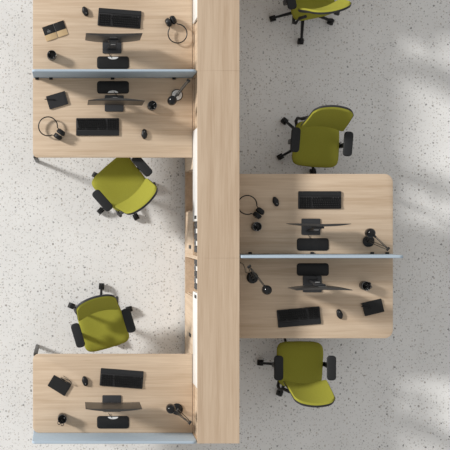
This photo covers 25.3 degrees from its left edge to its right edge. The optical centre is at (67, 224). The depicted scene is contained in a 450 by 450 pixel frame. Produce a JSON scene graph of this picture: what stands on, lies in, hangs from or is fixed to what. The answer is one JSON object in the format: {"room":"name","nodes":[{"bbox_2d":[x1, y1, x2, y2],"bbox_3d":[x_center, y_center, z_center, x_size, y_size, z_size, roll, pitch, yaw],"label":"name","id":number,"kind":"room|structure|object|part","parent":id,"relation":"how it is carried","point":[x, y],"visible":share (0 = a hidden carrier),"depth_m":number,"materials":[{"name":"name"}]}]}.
{"room":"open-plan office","nodes":[
{"label":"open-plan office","id":0,"kind":"room"},
{"bbox_2d":[0,0,449,449],"bbox_3d":[1.500,0.000,10.590,17.000,0.100,16.000,0,90,0],"label":"floor","id":1,"kind":"structure","parent":0,"point":[387,62],"depth_m":10.54,"materials":[{"name":"stone"}]},
{"bbox_2d":[68,283,135,351],"bbox_3d":[0.363,0.980,9.990,0.676,1.100,0.704,-16,90,0],"label":"office chair","id":2,"kind":"object","parent":1,"relation":"on","point":[102,325],"visible":1,"depth_m":10.06,"materials":[{"name":"yellow fabric"}]},
{"bbox_3d":[0.100,1.112,9.870,0.092,0.030,0.250,-16,90,0],"label":"armrest","id":3,"kind":"part","parent":2,"relation":"part of","materials":[{"name":"grey plastic"}]},
{"bbox_3d":[0.284,0.809,9.677,0.437,0.483,0.175,-16,85,0],"label":"backrest","id":4,"kind":"part","parent":2,"relation":"part of","materials":[{"name":"green fabric"}]},
{"bbox_3d":[0.358,1.044,10.093,0.477,0.075,0.468,-16,90,0],"label":"seat","id":5,"kind":"part","parent":2,"relation":"part of","materials":[{"name":"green fabric"}]},
{"bbox_3d":[0.611,0.962,9.870,0.092,0.030,0.250,-16,90,0],"label":"armrest","id":6,"kind":"part","parent":2,"relation":"part of","materials":[{"name":"grey plastic"}]},
{"bbox_2d":[33,78,191,162],"bbox_3d":[0.447,-1.069,10.170,1.595,0.740,0.801,0,90,0],"label":"office desk","id":7,"kind":"object","parent":1,"relation":"on","point":[168,128],"visible":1,"depth_m":9.80,"materials":[{"name":"brown wood"}]},
{"bbox_2d":[38,116,64,139],"bbox_3d":[-0.164,-0.957,9.753,0.286,0.092,0.200,36,90,0],"label":"headphones","id":8,"kind":"object","parent":7,"relation":"on","point":[61,132],"visible":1,"depth_m":9.74,"materials":[{"name":"black plastic"}]},
{"bbox_2d":[52,133,61,139],"bbox_3d":[-0.109,-0.879,9.753,0.107,0.092,0.077,0,90,0],"label":"ear cup","id":9,"kind":"object","parent":8,"relation":"on","point":[57,136],"depth_m":9.72,"materials":[{"name":"grey plastic"}]},
{"bbox_2d":[57,127,64,135],"bbox_3d":[-0.071,-0.930,9.753,0.086,0.092,0.093,0,90,0],"label":"ear cup","id":10,"kind":"object","parent":8,"relation":"on","point":[60,131],"depth_m":9.72,"materials":[{"name":"grey plastic"}]},
{"bbox_2d":[46,91,67,108],"bbox_3d":[-0.108,-1.247,9.792,0.196,0.017,0.135,-16,90,0],"label":"notebook","id":11,"kind":"object","parent":7,"relation":"on","point":[60,98],"visible":1,"depth_m":9.78,"materials":[{"name":"black leather"}]},
{"bbox_2d":[76,118,118,135],"bbox_3d":[0.296,-0.980,9.789,0.430,0.023,0.176,0,90,0],"label":"keyboard","id":12,"kind":"object","parent":7,"relation":"on","point":[84,126],"visible":1,"depth_m":9.78,"materials":[{"name":"black plastic"}]},
{"bbox_2d":[97,81,128,96],"bbox_3d":[0.450,-1.359,9.792,0.320,0.016,0.159,0,90,0],"label":"flap","id":13,"kind":"object","parent":7,"relation":"on","point":[103,87],"visible":1,"depth_m":9.79,"materials":[{"name":"black plastic"}]},
{"bbox_3d":[0.450,-1.377,9.793,0.300,0.004,0.103,0,90,0],"label":"lid","id":14,"kind":"part","parent":13,"relation":"part of","materials":[{"name":"black plastic"}]},
{"bbox_2d":[32,69,196,79],"bbox_3d":[0.449,-1.476,9.680,1.589,0.520,0.045,0,90,0],"label":"divider","id":15,"kind":"object","parent":7,"relation":"attached to","point":[37,73],"visible":0.82,"depth_m":9.53,"materials":[{"name":"blue fabric"}]},
{"bbox_2d":[87,95,144,111],"bbox_3d":[0.462,-1.216,9.566,0.540,0.468,0.165,1,90,0],"label":"monitor","id":16,"kind":"object","parent":7,"relation":"on","point":[112,103],"visible":1,"depth_m":9.56,"materials":[{"name":"grey plastic"}]},
{"bbox_2d":[141,129,146,138],"bbox_3d":[0.763,-0.908,9.780,0.061,0.039,0.102,-2,90,0],"label":"computer mouse","id":17,"kind":"object","parent":7,"relation":"on","point":[144,132],"visible":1,"depth_m":9.77,"materials":[{"name":"black plastic"}]},
{"bbox_2d":[147,101,156,110],"bbox_3d":[0.835,-1.186,9.749,0.092,0.102,0.092,0,90,0],"label":"pen cup","id":18,"kind":"object","parent":7,"relation":"on","point":[149,105],"visible":0.99,"depth_m":9.79,"materials":[{"name":"black"}]},
{"bbox_2d":[167,79,189,105],"bbox_3d":[1.080,-1.287,9.614,0.117,0.371,0.288,35,90,0],"label":"desk lamp","id":19,"kind":"object","parent":7,"relation":"on","point":[176,95],"visible":1,"depth_m":9.53,"materials":[{"name":"black metal"}]},
{"bbox_3d":[1.015,-1.214,9.540,0.094,0.091,0.094,0,90,0],"label":"lamp shade","id":20,"kind":"part","parent":19,"relation":"part of","materials":[{"name":"black metal"}]},
{"bbox_2d":[33,344,191,432],"bbox_3d":[0.447,1.681,10.170,1.595,0.740,0.794,0,90,0],"label":"office desk","id":21,"kind":"object","parent":1,"relation":"on","point":[167,378],"visible":0.95,"depth_m":9.80,"materials":[{"name":"brown wood"}]},
{"bbox_3d":[-0.327,1.300,10.181,0.040,0.707,0.032,0,90,0],"label":"leg","id":22,"kind":"part","parent":21,"relation":"part of","materials":[{"name":"grey metal"}]},
{"bbox_2d":[48,375,70,395],"bbox_3d":[-0.087,1.604,9.792,0.200,0.017,0.126,32,90,0],"label":"notebook","id":23,"kind":"object","parent":21,"relation":"on","point":[56,383],"visible":1,"depth_m":9.78,"materials":[{"name":"black leather"}]},
{"bbox_2d":[58,413,66,423],"bbox_3d":[-0.056,1.922,9.749,0.092,0.102,0.092,0,90,0],"label":"pen cup","id":24,"kind":"object","parent":21,"relation":"on","point":[60,415],"visible":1,"depth_m":9.78,"materials":[{"name":"black"}]},
{"bbox_2d":[82,376,87,385],"bbox_3d":[0.170,1.560,9.780,0.061,0.039,0.102,-12,90,0],"label":"computer mouse","id":25,"kind":"object","parent":21,"relation":"on","point":[84,379],"visible":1,"depth_m":9.77,"materials":[{"name":"black plastic"}]},
{"bbox_2d":[97,414,128,428],"bbox_3d":[0.450,1.955,9.792,0.320,0.016,0.159,0,90,0],"label":"flap","id":26,"kind":"object","parent":21,"relation":"on","point":[103,422],"visible":1,"depth_m":9.79,"materials":[{"name":"black plastic"}]},
{"bbox_3d":[0.450,1.974,9.793,0.300,0.004,0.103,0,90,0],"label":"lid","id":27,"kind":"part","parent":26,"relation":"part of","materials":[{"name":"black plastic"}]},
{"bbox_2d":[85,395,141,411],"bbox_3d":[0.438,1.784,9.566,0.540,0.468,0.165,0,90,0],"label":"monitor","id":28,"kind":"object","parent":21,"relation":"on","point":[110,403],"visible":1,"depth_m":9.55,"materials":[{"name":"grey plastic"}]},
{"bbox_2d":[32,431,196,443],"bbox_3d":[0.449,2.092,9.680,1.589,0.520,0.024,0,90,0],"label":"divider","id":29,"kind":"object","parent":21,"relation":"attached to","point":[38,438],"visible":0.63,"depth_m":9.55,"materials":[{"name":"blue fabric"}]},
{"bbox_2d":[100,368,143,388],"bbox_3d":[0.536,1.533,9.789,0.430,0.023,0.176,4,90,0],"label":"keyboard","id":30,"kind":"object","parent":21,"relation":"on","point":[108,377],"visible":1,"depth_m":9.78,"materials":[{"name":"black plastic"}]},
{"bbox_2d":[166,403,191,424],"bbox_3d":[1.077,1.831,9.614,0.266,0.371,0.117,37,90,0],"label":"desk lamp","id":31,"kind":"object","parent":21,"relation":"on","point":[177,408],"visible":1,"depth_m":9.52,"materials":[{"name":"black metal"}]},
{"bbox_3d":[1.002,1.789,9.530,0.094,0.091,0.094,0,90,0],"label":"lamp shade","id":32,"kind":"part","parent":31,"relation":"part of","materials":[{"name":"black metal"}]},
{"bbox_2d":[33,0,191,68],"bbox_3d":[0.447,-1.904,10.170,1.595,0.740,0.804,0,90,0],"label":"office desk","id":33,"kind":"object","parent":1,"relation":"on","point":[154,50],"visible":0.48,"depth_m":9.80,"materials":[{"name":"brown wood"}]},
{"bbox_2d":[47,50,55,60],"bbox_3d":[-0.161,-1.686,9.749,0.092,0.102,0.092,0,90,0],"label":"pen cup","id":34,"kind":"object","parent":33,"relation":"on","point":[52,52],"visible":1,"depth_m":9.78,"materials":[{"name":"black"}]},
{"bbox_2d":[42,20,67,40],"bbox_3d":[-0.129,-1.940,9.794,0.226,0.012,0.150,-19,90,0],"label":"brochure","id":35,"kind":"object","parent":33,"relation":"on","point":[58,29],"visible":1,"depth_m":9.79,"materials":[{"name":"paper"}]},
{"bbox_2d":[42,24,55,34],"bbox_3d":[-0.191,-1.952,9.792,0.116,0.007,0.086,-19,90,0],"label":"print","id":36,"kind":"object","parent":35,"relation":"on","point":[50,29],"depth_m":9.79},
{"bbox_2d":[54,20,65,31],"bbox_3d":[-0.083,-1.989,9.792,0.106,0.006,0.086,-19,90,0],"label":"print","id":37,"kind":"object","parent":35,"relation":"on","point":[59,26],"depth_m":9.79},
{"bbox_2d":[82,7,88,15],"bbox_3d":[0.172,-2.134,9.780,0.061,0.039,0.102,-22,90,0],"label":"computer mouse","id":38,"kind":"object","parent":33,"relation":"on","point":[84,9],"visible":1,"depth_m":9.77,"materials":[{"name":"black plastic"}]},
{"bbox_2d":[97,54,128,68],"bbox_3d":[0.450,-1.640,9.792,0.320,0.016,0.159,0,90,0],"label":"flap","id":39,"kind":"object","parent":33,"relation":"on","point":[103,62],"visible":1,"depth_m":9.79,"materials":[{"name":"black plastic"}]},
{"bbox_3d":[0.450,-1.621,9.793,0.300,0.004,0.103,0,90,0],"label":"lid","id":40,"kind":"part","parent":39,"relation":"part of","materials":[{"name":"black plastic"}]},
{"bbox_2d":[85,33,141,53],"bbox_3d":[0.440,-1.796,9.566,0.540,0.468,0.165,0,90,0],"label":"monitor","id":41,"kind":"object","parent":33,"relation":"on","point":[112,43],"visible":1,"depth_m":9.52,"materials":[{"name":"plastic"}]},
{"bbox_2d":[97,8,141,28],"bbox_3d":[0.515,-2.066,9.789,0.430,0.023,0.176,4,90,0],"label":"keyboard","id":42,"kind":"object","parent":33,"relation":"on","point":[106,16],"visible":1,"depth_m":9.78,"materials":[{"name":"grey plastic"}]},
{"bbox_2d":[165,16,187,43],"bbox_3d":[1.069,-1.943,9.753,0.200,0.092,0.286,-28,90,0],"label":"headphones","id":43,"kind":"object","parent":33,"relation":"on","point":[172,20],"visible":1,"depth_m":9.74,"materials":[{"name":"black plastic"}]},
{"bbox_2d":[165,18,171,27],"bbox_3d":[1.000,-2.006,9.753,0.073,0.092,0.110,0,90,0],"label":"ear cup","id":44,"kind":"object","parent":43,"relation":"on","point":[168,21],"depth_m":9.72,"materials":[{"name":"black plastic"}]},
{"bbox_2d":[170,16,177,24],"bbox_3d":[1.054,-2.039,9.753,0.086,0.092,0.090,0,90,0],"label":"ear cup","id":45,"kind":"object","parent":43,"relation":"on","point":[173,20],"depth_m":9.72,"materials":[{"name":"black plastic"}]},
{"bbox_2d":[92,158,157,220],"bbox_3d":[0.569,-0.363,9.984,0.680,1.112,0.703,-41,90,0],"label":"office chair","id":46,"kind":"object","parent":1,"relation":"on","point":[121,186],"visible":0.97,"depth_m":10.06,"materials":[{"name":"yellow fabric"}]},
{"bbox_3d":[0.347,-0.246,9.870,0.092,0.030,0.250,-41,90,0],"label":"armrest","id":47,"kind":"part","parent":46,"relation":"part of","materials":[{"name":"grey plastic"}]},
{"bbox_3d":[0.541,-0.428,10.093,0.477,0.075,0.468,-41,90,0],"label":"seat","id":48,"kind":"part","parent":46,"relation":"part of","materials":[{"name":"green fabric"}]},
{"bbox_3d":[0.689,-0.267,9.674,0.437,0.483,0.175,-41,90,0],"label":"backrest","id":49,"kind":"part","parent":46,"relation":"part of","materials":[{"name":"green fabric"}]},
{"bbox_3d":[0.746,-0.598,9.870,0.092,0.030,0.250,-41,90,0],"label":"armrest","id":50,"kind":"part","parent":46,"relation":"part of","materials":[{"name":"grey plastic"}]},
{"bbox_2d":[185,71,238,257],"bbox_3d":[1.446,-0.583,9.980,0.403,1.120,1.800,0,90,0],"label":"storage cabinet","id":51,"kind":"object","parent":1,"relation":"on","point":[212,171],"visible":0.94,"depth_m":9.42,"materials":[{"name":"brown wood"}]},
{"bbox_3d":[1.256,-1.012,10.114,0.016,0.618,0.905,0,90,0],"label":"door","id":52,"kind":"part","parent":51,"relation":"part of","materials":[{"name":"brown wood"}]},
{"bbox_3d":[1.256,0.080,10.114,0.016,0.618,0.440,0,90,0],"label":"door","id":53,"kind":"part","parent":51,"relation":"part of","materials":[{"name":"brown wood"}]},
{"bbox_3d":[1.255,-0.487,9.620,0.016,0.351,0.905,0,90,0],"label":"sliding door","id":54,"kind":"part","parent":51,"relation":"part of","materials":[{"name":"white paint"}]},
{"bbox_3d":[1.274,-1.202,9.613,0.014,0.341,0.519,0,90,0],"label":"panel","id":55,"kind":"part","parent":51,"relation":"part of","materials":[{"name":"brown wood"}]},
{"bbox_2d":[185,255,238,442],"bbox_3d":[1.446,1.209,9.980,0.403,1.120,1.782,0,90,0],"label":"storage cabinet","id":56,"kind":"object","parent":1,"relation":"on","point":[211,310],"visible":0.94,"depth_m":9.42,"materials":[{"name":"brown wood"}]},
{"bbox_3d":[1.256,1.140,10.114,0.016,0.618,0.840,0,90,0],"label":"door","id":57,"kind":"part","parent":56,"relation":"part of","materials":[{"name":"brown wood"}]},
{"bbox_3d":[1.256,1.820,10.114,0.016,0.618,0.520,0,90,0],"label":"door","id":58,"kind":"part","parent":56,"relation":"part of","materials":[{"name":"brown wood"}]},
{"bbox_3d":[1.255,1.120,9.620,0.016,0.351,0.920,0,90,0],"label":"sliding door","id":59,"kind":"part","parent":56,"relation":"part of","materials":[{"name":"white paint"}]},
{"bbox_3d":[1.274,1.830,9.613,0.014,0.341,0.496,0,90,0],"label":"panel","id":60,"kind":"part","parent":56,"relation":"part of","materials":[{"name":"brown wood"}]},
{"bbox_2d":[192,0,238,70],"bbox_3d":[1.446,-2.367,9.980,0.403,1.120,1.767,0,90,0],"label":"storage cabinet","id":61,"kind":"object","parent":1,"relation":"on","point":[215,23],"visible":0.82,"depth_m":9.42,"materials":[{"name":"brown wood"}]},
{"bbox_3d":[1.256,-2.002,10.114,0.016,0.618,0.997,0,90,0],"label":"door","id":62,"kind":"part","parent":61,"relation":"part of","materials":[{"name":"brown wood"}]},
{"bbox_3d":[1.255,-2.462,9.620,0.016,0.351,0.915,0,90,0],"label":"sliding door","id":63,"kind":"part","parent":61,"relation":"part of","materials":[{"name":"white paint"}]},
{"bbox_3d":[1.274,-1.754,9.613,0.014,0.341,0.498,0,90,0],"label":"panel","id":64,"kind":"part","parent":61,"relation":"part of","materials":[{"name":"brown wood"}]},
{"bbox_2d":[257,338,335,407],"bbox_3d":[2.366,1.490,9.984,0.682,1.112,0.703,0,90,0],"label":"office chair","id":65,"kind":"object","parent":1,"relation":"on","point":[297,365],"visible":0.98,"depth_m":10.06,"materials":[{"name":"fabric"}]},
{"bbox_3d":[2.122,1.440,9.870,0.092,0.030,0.250,0,90,0],"label":"armrest","id":66,"kind":"part","parent":65,"relation":"part of","materials":[{"name":"grey plastic"}]},
{"bbox_3d":[2.388,1.432,10.093,0.477,0.075,0.468,0,90,0],"label":"seat","id":67,"kind":"part","parent":65,"relation":"part of","materials":[{"name":"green fabric"}]},
{"bbox_3d":[2.392,1.651,9.674,0.437,0.483,0.175,0,90,0],"label":"backrest","id":68,"kind":"part","parent":65,"relation":"part of","materials":[{"name":"green fabric"}]},
{"bbox_3d":[2.654,1.440,9.870,0.092,0.030,0.250,0,90,0],"label":"armrest","id":69,"kind":"part","parent":65,"relation":"part of","materials":[{"name":"grey plastic"}]},
{"bbox_2d":[269,0,351,44],"bbox_3d":[2.489,-2.288,9.984,0.679,1.112,0.703,-12,90,0],"label":"office chair","id":70,"kind":"object","parent":1,"relation":"on","point":[301,10],"visible":1,"depth_m":10.06,"materials":[{"name":"fabric"}]},
{"bbox_3d":[2.239,-2.294,9.870,0.092,0.030,0.250,-12,90,0],"label":"armrest","id":71,"kind":"part","parent":70,"relation":"part of","materials":[{"name":"grey plastic"}]},
{"bbox_3d":[2.497,-2.358,10.093,0.477,0.075,0.468,-12,90,0],"label":"seat","id":72,"kind":"part","parent":70,"relation":"part of","materials":[{"name":"green fabric"}]},
{"bbox_3d":[2.547,-2.145,9.674,0.437,0.483,0.175,-12,90,0],"label":"backrest","id":73,"kind":"part","parent":70,"relation":"part of","materials":[{"name":"green fabric"}]},
{"bbox_2d":[276,105,353,173],"bbox_3d":[2.583,-0.888,9.984,0.677,1.112,0.704,4,90,0],"label":"office chair","id":74,"kind":"object","parent":1,"relation":"on","point":[314,141],"visible":1,"depth_m":10.06,"materials":[{"name":"yellow fabric"}]},
{"bbox_3d":[2.290,-0.859,9.870,0.092,0.030,0.250,4,90,0],"label":"armrest","id":75,"kind":"part","parent":74,"relation":"part of","materials":[{"name":"grey plastic"}]},
{"bbox_3d":[2.555,-0.830,10.093,0.477,0.075,0.468,4,90,0],"label":"seat","id":76,"kind":"part","parent":74,"relation":"part of","materials":[{"name":"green fabric"}]},
{"bbox_3d":[2.568,-1.048,9.674,0.437,0.483,0.175,4,90,0],"label":"backrest","id":77,"kind":"part","parent":74,"relation":"part of","materials":[{"name":"green fabric"}]},
{"bbox_3d":[2.821,-0.817,9.870,0.092,0.030,0.250,4,90,0],"label":"armrest","id":78,"kind":"part","parent":74,"relation":"part of","materials":[{"name":"grey plastic"}]},
{"bbox_2d":[239,174,392,253],"bbox_3d":[2.451,-0.112,10.170,1.598,0.740,0.799,0,90,0],"label":"office desk","id":79,"kind":"object","parent":1,"relation":"on","point":[366,199],"visible":0.83,"depth_m":9.80,"materials":[{"name":"brown wood"}]},
{"bbox_2d":[239,195,264,218],"bbox_3d":[1.820,-0.175,9.753,0.286,0.092,0.200,36,90,0],"label":"headphones","id":80,"kind":"object","parent":79,"relation":"on","point":[259,210],"visible":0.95,"depth_m":9.73,"materials":[{"name":"black plastic"}]},
{"bbox_2d":[251,212,261,218],"bbox_3d":[1.874,-0.096,9.753,0.107,0.092,0.078,0,90,0],"label":"ear cup","id":81,"kind":"object","parent":80,"relation":"on","point":[257,215],"depth_m":9.72,"materials":[{"name":"grey plastic"}]},
{"bbox_2d":[256,206,264,214],"bbox_3d":[1.912,-0.147,9.753,0.086,0.092,0.093,0,90,0],"label":"ear cup","id":82,"kind":"object","parent":80,"relation":"on","point":[260,211],"depth_m":9.72,"materials":[{"name":"black plastic"}]},
{"bbox_2d":[251,222,261,230],"bbox_3d":[1.874,0.016,9.749,0.092,0.102,0.092,0,90,0],"label":"pen cup","id":83,"kind":"object","parent":79,"relation":"on","point":[257,224],"visible":0.97,"depth_m":9.77,"materials":[{"name":"black"}]},
{"bbox_2d":[272,197,278,205],"bbox_3d":[2.075,-0.234,9.780,0.061,0.039,0.102,-20,90,0],"label":"computer mouse","id":84,"kind":"object","parent":79,"relation":"on","point":[275,200],"visible":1,"depth_m":9.77,"materials":[{"name":"black plastic"}]},
{"bbox_2d":[297,235,328,250],"bbox_3d":[2.447,0.177,9.792,0.320,0.016,0.159,0,90,0],"label":"flap","id":85,"kind":"object","parent":79,"relation":"on","point":[303,244],"visible":1,"depth_m":9.79,"materials":[{"name":"black plastic"}]},
{"bbox_3d":[2.447,0.196,9.793,0.300,0.004,0.103,0,90,0],"label":"lid","id":86,"kind":"part","parent":85,"relation":"part of","materials":[{"name":"black plastic"}]},
{"bbox_2d":[286,218,348,234],"bbox_3d":[2.428,0.018,9.566,0.540,0.468,0.165,0,90,0],"label":"monitor","id":87,"kind":"object","parent":79,"relation":"on","point":[309,226],"visible":1,"depth_m":9.79,"materials":[{"name":"grey plastic"}]},
{"bbox_2d":[298,191,340,208],"bbox_3d":[2.515,-0.250,9.789,0.430,0.023,0.176,0,90,0],"label":"keyboard","id":88,"kind":"object","parent":79,"relation":"on","point":[306,199],"visible":1,"depth_m":9.78,"materials":[{"name":"black plastic"}]},
{"bbox_2d":[239,252,402,257],"bbox_3d":[2.447,0.294,9.680,1.575,0.520,0.049,0,90,0],"label":"divider","id":89,"kind":"object","parent":79,"relation":"attached to","point":[249,255],"visible":0.78,"depth_m":9.42,"materials":[{"name":"blue fabric"}]},
{"bbox_3d":[2.447,0.305,9.680,1.575,0.520,0.028,0,90,0],"label":"felt panel","id":90,"kind":"part","parent":89,"relation":"part of","materials":[{"name":"grey fabric"}]},
{"bbox_2d":[363,228,389,250],"bbox_3d":[2.995,0.147,9.614,0.116,0.371,0.264,-29,90,0],"label":"desk lamp","id":91,"kind":"object","parent":79,"relation":"on","point":[368,240],"visible":1,"depth_m":9.54,"materials":[{"name":"black metal"}]},
{"bbox_3d":[2.945,0.078,9.530,0.094,0.091,0.094,0,90,0],"label":"lamp shade","id":92,"kind":"part","parent":91,"relation":"part of","materials":[{"name":"black metal"}]},
{"bbox_3d":[3.041,0.195,9.600,0.118,0.322,0.032,41,90,0],"label":"arm","id":93,"kind":"part","parent":91,"relation":"part of","materials":[{"name":"brown metal"}]},
{"bbox_2d":[239,258,392,337],"bbox_3d":[2.451,0.728,10.170,1.598,0.740,0.811,0,90,0],"label":"office desk","id":94,"kind":"object","parent":1,"relation":"on","point":[257,310],"visible":0.86,"depth_m":9.80,"materials":[{"name":"brown wood"}]},
{"bbox_2d":[240,262,271,294],"bbox_3d":[1.830,0.508,9.614,0.117,0.371,0.411,-35,90,0],"label":"desk lamp","id":95,"kind":"object","parent":94,"relation":"on","point":[252,277],"visible":0.98,"depth_m":9.49,"materials":[{"name":"black metal"},{"name":"black plastic"}]},
{"bbox_3d":[1.823,0.497,9.453,0.017,0.033,0.251,-39,90,0],"label":"arm","id":96,"kind":"part","parent":95,"relation":"part of","materials":[{"name":"brown metal"}]},
{"bbox_3d":[1.931,0.630,9.500,0.094,0.091,0.094,0,90,0],"label":"lamp shade","id":97,"kind":"part","parent":95,"relation":"part of","materials":[{"name":"black metal"}]},
{"bbox_2d":[277,306,320,327],"bbox_3d":[2.307,0.920,9.789,0.430,0.023,0.176,-5,90,0],"label":"keyboard","id":98,"kind":"object","parent":94,"relation":"on","point":[308,315],"visible":1,"depth_m":9.78,"materials":[{"name":"black plastic"}]},
{"bbox_2d":[297,263,328,278],"bbox_3d":[2.447,0.462,9.792,0.320,0.016,0.159,0,90,0],"label":"flap","id":99,"kind":"object","parent":94,"relation":"on","point":[303,269],"visible":1,"depth_m":9.79,"materials":[{"name":"black plastic"}]},
{"bbox_3d":[2.447,0.444,9.793,0.300,0.004,0.103,0,90,0],"label":"lid","id":100,"kind":"part","parent":99,"relation":"part of","materials":[{"name":"black plastic"}]},
{"bbox_2d":[288,276,351,291],"bbox_3d":[2.442,0.591,9.566,0.540,0.468,0.165,0,90,0],"label":"monitor","id":101,"kind":"object","parent":94,"relation":"on","point":[310,283],"visible":1,"depth_m":9.55,"materials":[{"name":"grey plastic"}]},
{"bbox_2d":[336,309,342,318],"bbox_3d":[2.713,0.890,9.780,0.061,0.039,0.102,-18,90,0],"label":"computer mouse","id":102,"kind":"object","parent":94,"relation":"on","point":[339,313],"visible":1,"depth_m":9.77,"materials":[{"name":"black plastic"}]},
{"bbox_2d":[359,281,370,290],"bbox_3d":[2.955,0.604,9.749,0.092,0.102,0.092,0,90,0],"label":"pen cup","id":103,"kind":"object","parent":94,"relation":"on","point":[362,283],"visible":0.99,"depth_m":9.77,"materials":[{"name":"black"}]},
{"bbox_2d":[362,299,383,315],"bbox_3d":[3.048,0.823,9.792,0.198,0.017,0.135,-13,90,0],"label":"notebook","id":104,"kind":"object","parent":94,"relation":"on","point":[377,305],"visible":1,"depth_m":9.78,"materials":[{"name":"black paper"}]}
]}

